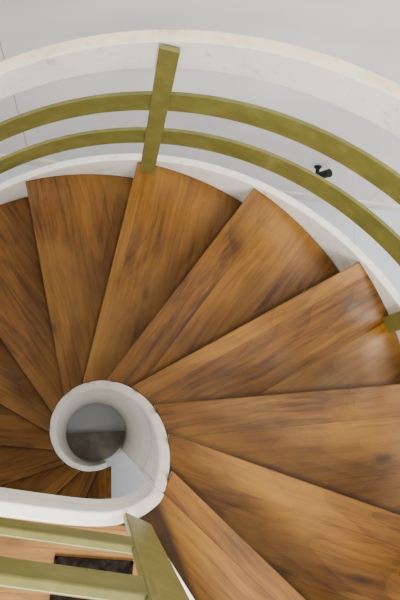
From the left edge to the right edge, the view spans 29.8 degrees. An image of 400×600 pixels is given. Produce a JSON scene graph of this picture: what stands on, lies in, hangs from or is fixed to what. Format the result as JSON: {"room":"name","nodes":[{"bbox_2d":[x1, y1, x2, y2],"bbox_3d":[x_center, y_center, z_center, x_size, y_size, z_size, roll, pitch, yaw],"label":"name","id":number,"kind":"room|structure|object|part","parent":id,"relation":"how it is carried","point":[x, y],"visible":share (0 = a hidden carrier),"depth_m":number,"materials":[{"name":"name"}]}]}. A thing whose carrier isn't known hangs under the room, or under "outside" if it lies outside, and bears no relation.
{"room":"spiral staircase","nodes":[
{"label":"spiral staircase","id":0,"kind":"room"},
{"bbox_2d":[0,517,194,599],"bbox_3d":[-0.707,1.390,1.427,2.263,0.204,2.148,6,80,-6],"label":"landing","id":1,"kind":"object","parent":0,"point":[9,547],"visible":0.06,"depth_m":1.53,"materials":[{"name":"brown wood"}]},
{"bbox_2d":[50,556,133,599],"bbox_3d":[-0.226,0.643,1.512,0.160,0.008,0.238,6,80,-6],"label":"doormat","id":2,"kind":"object","parent":1,"relation":"on","point":[118,566],"visible":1,"depth_m":1.53,"materials":[{"name":"brown fabric"}]},
{"bbox_2d":[0,0,399,203],"bbox_3d":[-0.010,-1.137,2.804,4.800,3.965,0.100,6,80,-6],"label":"wall","id":3,"kind":"structure","parent":0,"point":[365,34],"depth_m":3.33,"materials":[{"name":"white paint"}]},
{"bbox_2d":[0,153,399,211],"bbox_3d":[-0.316,-0.770,4.678,4.700,0.100,0.018,6,80,-6],"label":"baseboard","id":4,"kind":"structure","parent":3,"relation":"attached to","point":[40,161],"depth_m":4.78,"materials":[{"name":"white paint"}]},
{"bbox_2d":[314,165,332,177],"bbox_3d":[0.688,-0.722,4.250,0.104,0.131,0.084,6,80,-6],"label":"wall spotlight","id":5,"kind":"object","parent":3,"relation":"attached to","point":[327,173],"visible":0.7,"depth_m":4.21,"materials":[{"name":"black plastic"}]},
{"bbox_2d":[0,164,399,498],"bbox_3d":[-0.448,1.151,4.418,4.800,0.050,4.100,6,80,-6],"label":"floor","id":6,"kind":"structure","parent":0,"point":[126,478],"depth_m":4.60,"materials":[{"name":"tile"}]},
{"bbox_2d":[68,431,123,460],"bbox_3d":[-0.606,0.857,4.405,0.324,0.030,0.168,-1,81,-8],"label":"rug","id":7,"kind":"object","parent":6,"relation":"on","point":[92,446],"visible":1,"depth_m":4.39,"materials":[{"name":"brown fabric"}]},
{"bbox_2d":[0,29,399,599],"bbox_3d":[-0.369,0.479,2.610,2.172,4.184,2.172,-41,88,-12],"label":"spiral staircase","id":8,"kind":"structure","parent":6,"relation":"on","point":[246,349],"depth_m":2.42,"materials":[{"name":"brown wood"}]},
{"bbox_3d":[-0.878,0.244,1.097,1.604,0.100,0.014,10,79,-6],"label":"guard rail","id":9,"kind":"part","parent":8,"relation":"part of","materials":[{"name":"gold metal"}]},
{"bbox_3d":[-0.835,0.191,0.774,1.604,0.100,0.014,10,79,-6],"label":"guard rail","id":10,"kind":"part","parent":8,"relation":"part of","materials":[{"name":"metal"}]},
{"bbox_3d":[-0.065,0.376,1.070,0.060,1.000,0.012,26,78,-3],"label":"guard post","id":11,"kind":"part","parent":8,"relation":"part of","materials":[{"name":"gold metal"}]},
{"bbox_3d":[-0.141,-0.574,2.428,0.056,0.974,0.012,11,79,-6],"label":"post","id":12,"kind":"part","parent":8,"relation":"part of","materials":[{"name":"gold metal"}]},
{"bbox_3d":[-0.333,0.434,2.344,2.084,2.907,2.084,6,80,-6],"label":"rail","id":13,"kind":"part","parent":8,"relation":"part of","materials":[{"name":"gold metal"}]},
{"bbox_3d":[-0.369,0.480,2.617,2.084,2.907,2.084,6,80,-6],"label":"rail","id":14,"kind":"part","parent":8,"relation":"part of","materials":[{"name":"gold metal"}]},
{"bbox_3d":[-0.296,0.388,2.064,2.148,2.941,2.148,6,80,-6],"label":"handrail","id":15,"kind":"part","parent":8,"relation":"part of","materials":[{"name":"white paint"}]},
{"bbox_3d":[0.695,-0.002,2.002,0.012,1.058,0.056,-20,84,-10],"label":"post","id":16,"kind":"part","parent":8,"relation":"part of","materials":[{"name":"gold metal"}]}
]}

